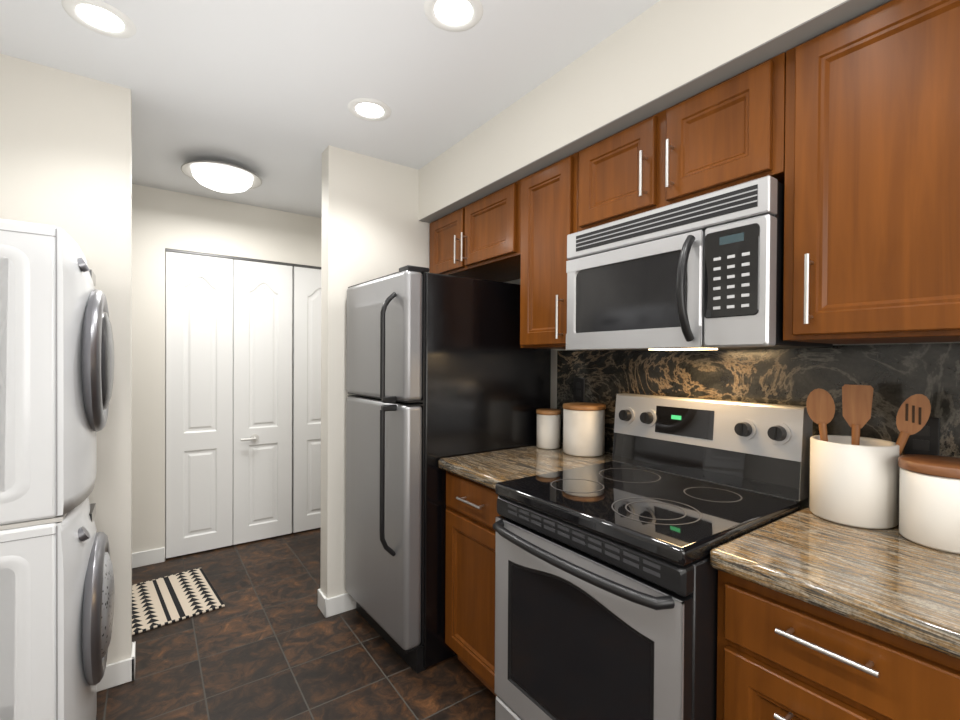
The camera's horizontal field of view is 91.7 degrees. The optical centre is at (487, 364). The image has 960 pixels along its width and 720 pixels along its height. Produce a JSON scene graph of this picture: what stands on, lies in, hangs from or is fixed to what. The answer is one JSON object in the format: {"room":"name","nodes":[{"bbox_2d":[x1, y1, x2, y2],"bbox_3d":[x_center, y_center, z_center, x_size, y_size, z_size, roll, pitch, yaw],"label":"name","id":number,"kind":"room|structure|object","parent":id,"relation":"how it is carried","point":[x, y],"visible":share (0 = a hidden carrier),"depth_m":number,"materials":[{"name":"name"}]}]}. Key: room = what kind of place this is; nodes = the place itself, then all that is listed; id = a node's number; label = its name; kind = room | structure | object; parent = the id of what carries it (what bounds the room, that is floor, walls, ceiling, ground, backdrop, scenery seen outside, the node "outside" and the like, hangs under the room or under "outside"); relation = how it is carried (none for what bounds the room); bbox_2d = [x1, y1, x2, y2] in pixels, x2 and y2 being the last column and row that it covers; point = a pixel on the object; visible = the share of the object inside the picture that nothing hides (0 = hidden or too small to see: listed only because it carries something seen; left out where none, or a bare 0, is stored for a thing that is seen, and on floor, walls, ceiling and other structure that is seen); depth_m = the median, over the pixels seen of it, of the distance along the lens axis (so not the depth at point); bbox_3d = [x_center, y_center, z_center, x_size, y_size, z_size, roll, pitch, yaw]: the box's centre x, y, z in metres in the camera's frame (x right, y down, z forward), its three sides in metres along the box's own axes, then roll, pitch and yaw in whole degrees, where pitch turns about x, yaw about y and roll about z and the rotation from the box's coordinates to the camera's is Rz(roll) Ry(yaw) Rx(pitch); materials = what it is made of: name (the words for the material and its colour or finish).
{"room":"kitchen","nodes":[
{"label":"kitchen","id":0,"kind":"room"},
{"bbox_2d":[0,53,429,664],"bbox_3d":[-0.859,0.090,2.463,5.100,2.450,0.135,0,1,-36],"label":"wall","id":1,"kind":"structure","parent":0,"point":[65,151],"depth_m":1.91,"materials":[{"name":"white paint"}]},
{"bbox_2d":[97,641,135,691],"bbox_3d":[-2.161,1.267,1.525,1.610,0.095,0.146,0,1,-36],"label":"baseboard","id":2,"kind":"structure","parent":1,"relation":"attached to","point":[119,672],"depth_m":1.91,"materials":[{"name":"white wood"}]},
{"bbox_2d":[317,588,356,617],"bbox_3d":[0.100,1.267,3.182,2.423,0.095,0.146,0,1,-36],"label":"baseboard","id":3,"kind":"structure","parent":1,"relation":"attached to","point":[336,605],"depth_m":2.46,"materials":[{"name":"white wood"}]},
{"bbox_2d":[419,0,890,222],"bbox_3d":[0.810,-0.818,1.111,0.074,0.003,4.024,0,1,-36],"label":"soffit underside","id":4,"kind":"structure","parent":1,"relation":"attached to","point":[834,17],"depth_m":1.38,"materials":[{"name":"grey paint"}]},
{"bbox_2d":[132,184,321,556],"bbox_3d":[-1.621,0.077,3.514,5.100,2.450,0.120,0,1,-36],"label":"wall","id":5,"kind":"structure","parent":0,"point":[162,220],"depth_m":3.06,"materials":[{"name":"white paint"}]},
{"bbox_2d":[132,547,164,567],"bbox_3d":[-1.589,1.255,3.469,4.820,0.095,0.013,0,1,-36],"label":"baseboard","id":6,"kind":"structure","parent":5,"relation":"attached to","point":[147,557],"depth_m":3.02,"materials":[{"name":"white wood"}]},
{"bbox_2d":[166,251,292,557],"bbox_3d":[-1.803,0.271,3.311,0.793,2.038,0.086,0,1,-36],"label":"bifold closet door","id":7,"kind":"structure","parent":5,"relation":"in","point":[228,402],"depth_m":3.29,"materials":[{"name":"white wood"}]},
{"bbox_2d":[165,248,320,268],"bbox_3d":[-1.483,-0.757,3.562,1.610,0.015,0.046,0,1,-36],"label":"track rail","id":8,"kind":"object","parent":5,"relation":"attached to","point":[232,257],"visible":0.57,"depth_m":3.33,"materials":[{"name":"grey metal"}]},
{"bbox_2d":[292,266,320,532],"bbox_3d":[-1.164,0.271,3.807,0.802,2.038,0.032,0,1,-36],"label":"bifold closet door","id":9,"kind":"structure","parent":5,"relation":"in","point":[306,496],"depth_m":3.62,"materials":[{"name":"white wood"}]},
{"bbox_2d":[96,527,495,719],"bbox_3d":[-0.061,1.379,1.362,5.100,0.100,5.650,0,1,-36],"label":"floor","id":10,"kind":"structure","parent":0,"point":[269,641],"depth_m":2.06,"materials":[{"name":"tile"}]},
{"bbox_2d":[0,219,113,719],"bbox_3d":[-1.622,0.458,1.443,0.727,1.722,0.605,0,1,-36],"label":"washer","id":11,"kind":"object","parent":10,"relation":"on","point":[56,565],"visible":1,"depth_m":1.34,"materials":[{"name":"white metal"}]},
{"bbox_2d":[132,568,224,634],"bbox_3d":[-1.960,1.302,2.440,0.910,0.009,0.610,0,1,-42],"label":"rug","id":12,"kind":"object","parent":10,"relation":"on","point":[162,601],"visible":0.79,"depth_m":2.57,"materials":[{"name":"beige fabric"}]},
{"bbox_2d":[346,265,550,672],"bbox_3d":[-0.229,0.450,2.428,0.901,1.738,0.660,0,1,-36],"label":"refrigerator","id":13,"kind":"object","parent":10,"relation":"on","point":[439,366],"visible":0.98,"depth_m":2.08,"materials":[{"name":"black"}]},
{"bbox_2d":[438,443,635,695],"bbox_3d":[0.217,0.867,2.032,0.738,0.915,0.500,0,1,-36],"label":"base cabinet","id":14,"kind":"object","parent":10,"relation":"on","point":[472,480],"visible":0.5,"depth_m":1.89,"materials":[{"name":"brown wood"}]},
{"bbox_2d":[536,408,560,448],"bbox_3d":[0.300,0.315,2.287,0.122,0.185,0.122,0,1,-36],"label":"canister","id":15,"kind":"object","parent":14,"relation":"on","point":[548,427],"visible":1,"depth_m":2.24,"materials":[{"name":"white ceramic"}]},
{"bbox_2d":[563,402,605,456],"bbox_3d":[0.445,0.296,2.150,0.194,0.225,0.194,0,1,-36],"label":"canister","id":16,"kind":"object","parent":14,"relation":"on","point":[583,429],"visible":1,"depth_m":2.07,"materials":[{"name":"white ceramic"}]},
{"bbox_2d":[493,393,812,719],"bbox_3d":[0.479,0.728,1.480,0.766,1.205,0.690,0,1,-36],"label":"range","id":17,"kind":"object","parent":10,"relation":"on","point":[606,590],"visible":0.94,"depth_m":1.34,"materials":[{"name":"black metal"}]},
{"bbox_2d":[710,507,959,719],"bbox_3d":[1.128,0.883,0.792,0.718,0.915,1.181,0,1,-36],"label":"base cabinet","id":18,"kind":"object","parent":10,"relation":"on","point":[818,618],"visible":0.85,"depth_m":0.93,"materials":[{"name":"brown wood"}]},
{"bbox_2d":[806,384,930,528],"bbox_3d":[1.014,0.238,1.256,0.192,0.364,0.252,0,1,-36],"label":"utensil crock","id":19,"kind":"object","parent":18,"relation":"on","point":[854,479],"visible":1,"depth_m":1.21,"materials":[{"name":"white ceramic"}]},
{"bbox_2d":[898,454,959,553],"bbox_3d":[1.085,0.325,1.102,0.172,0.192,0.172,0,1,-36],"label":"canister","id":20,"kind":"object","parent":18,"relation":"on","point":[929,501],"visible":1,"depth_m":1.07,"materials":[{"name":"white ceramic"}]},
{"bbox_2d":[0,0,659,217],"bbox_3d":[-0.046,-1.171,1.342,5.100,0.100,5.650,0,1,-36],"label":"ceiling","id":21,"kind":"structure","parent":0,"point":[266,92],"depth_m":1.78,"materials":[{"name":"white paint"}]},
{"bbox_2d":[61,0,136,37],"bbox_3d":[-1.261,-1.126,1.518,0.188,0.006,0.188,0,1,-36],"label":"recessed light","id":22,"kind":"object","parent":21,"relation":"in","point":[101,17],"visible":1,"depth_m":1.51,"materials":[{"name":"white plastic"}]},
{"bbox_2d":[181,160,261,192],"bbox_3d":[-1.535,-1.078,2.703,0.410,0.126,0.410,0,1,-36],"label":"ceiling light","id":23,"kind":"object","parent":21,"relation":"attached to","point":[218,177],"visible":1,"depth_m":2.62,"materials":[{"name":"white glass"}]},
{"bbox_2d":[348,98,390,120],"bbox_3d":[-0.522,-1.127,2.066,0.188,0.006,0.188,0,1,-36],"label":"recessed light","id":24,"kind":"object","parent":21,"relation":"in","point":[369,109],"visible":1,"depth_m":2.06,"materials":[{"name":"white plastic"}]},
{"bbox_2d":[424,0,482,31],"bbox_3d":[-0.107,-1.119,1.477,0.188,0.006,0.188,0,1,-36],"label":"recessed light","id":25,"kind":"object","parent":21,"relation":"in","point":[455,15],"visible":1,"depth_m":1.49,"materials":[{"name":"white plastic"}]},
{"bbox_2d":[419,0,878,221],"bbox_3d":[0.970,-0.967,1.226,0.470,0.294,4.025,0,1,-36],"label":"soffit","id":26,"kind":"structure","parent":0,"point":[658,49],"depth_m":1.58,"materials":[{"name":"white paint"}]},
{"bbox_2d":[504,279,959,509],"bbox_3d":[1.232,0.111,1.355,0.134,2.450,4.145,0,1,-36],"label":"wall","id":27,"kind":"structure","parent":0,"point":[895,376],"depth_m":1.56,"materials":[{"name":"stone"}]},
{"bbox_2d":[429,208,511,281],"bbox_3d":[-0.074,-0.665,2.706,0.416,0.335,0.400,0,1,-36],"label":"upper cabinet","id":28,"kind":"object","parent":27,"relation":"attached to","point":[445,232],"depth_m":2.59,"materials":[{"name":"brown wood"}]},
{"bbox_2d":[461,183,512,279],"bbox_3d":[0.173,-0.661,2.366,0.416,0.335,0.440,0,1,-36],"label":"upper cabinet","id":29,"kind":"object","parent":27,"relation":"attached to","point":[487,222],"depth_m":2.28,"materials":[{"name":"brown wood"}]},
{"bbox_2d":[513,156,568,348],"bbox_3d":[0.401,-0.448,2.051,0.416,0.753,0.337,0,1,-36],"label":"upper cabinet","id":30,"kind":"object","parent":27,"relation":"attached to","point":[541,198],"depth_m":1.95,"materials":[{"name":"brown wood"}]},
{"bbox_2d":[573,377,584,401],"bbox_3d":[0.454,0.124,2.307,0.009,0.116,0.072,0,1,-36],"label":"electrical outlet plate","id":31,"kind":"object","parent":27,"relation":"attached to","point":[579,390],"visible":1,"depth_m":2.30,"materials":[{"name":"black plastic"}]},
{"bbox_2d":[569,58,772,233],"bbox_3d":[0.714,-0.663,1.619,0.416,0.312,0.723,0,1,-36],"label":"upper cabinet","id":32,"kind":"object","parent":27,"relation":"attached to","point":[719,137],"depth_m":1.43,"materials":[{"name":"brown wood"}]},
{"bbox_2d":[566,175,832,350],"bbox_3d":[0.657,-0.266,1.578,0.524,0.435,0.710,0,1,-36],"label":"microwave","id":33,"kind":"object","parent":32,"relation":"attached to","point":[704,272],"visible":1,"depth_m":1.35,"materials":[{"name":"silver metal"}]},
{"bbox_2d":[773,0,959,343],"bbox_3d":[1.098,-0.436,1.090,0.416,0.753,0.584,0,1,-36],"label":"upper cabinet","id":34,"kind":"object","parent":27,"relation":"attached to","point":[847,134],"depth_m":1.06,"materials":[{"name":"brown wood"}]},
{"bbox_2d":[904,417,939,455],"bbox_3d":[1.196,0.202,1.283,0.009,0.116,0.072,0,1,-36],"label":"electrical outlet plate","id":35,"kind":"object","parent":27,"relation":"attached to","point":[925,440],"visible":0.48,"depth_m":1.27,"materials":[{"name":"black plastic"}]}
]}

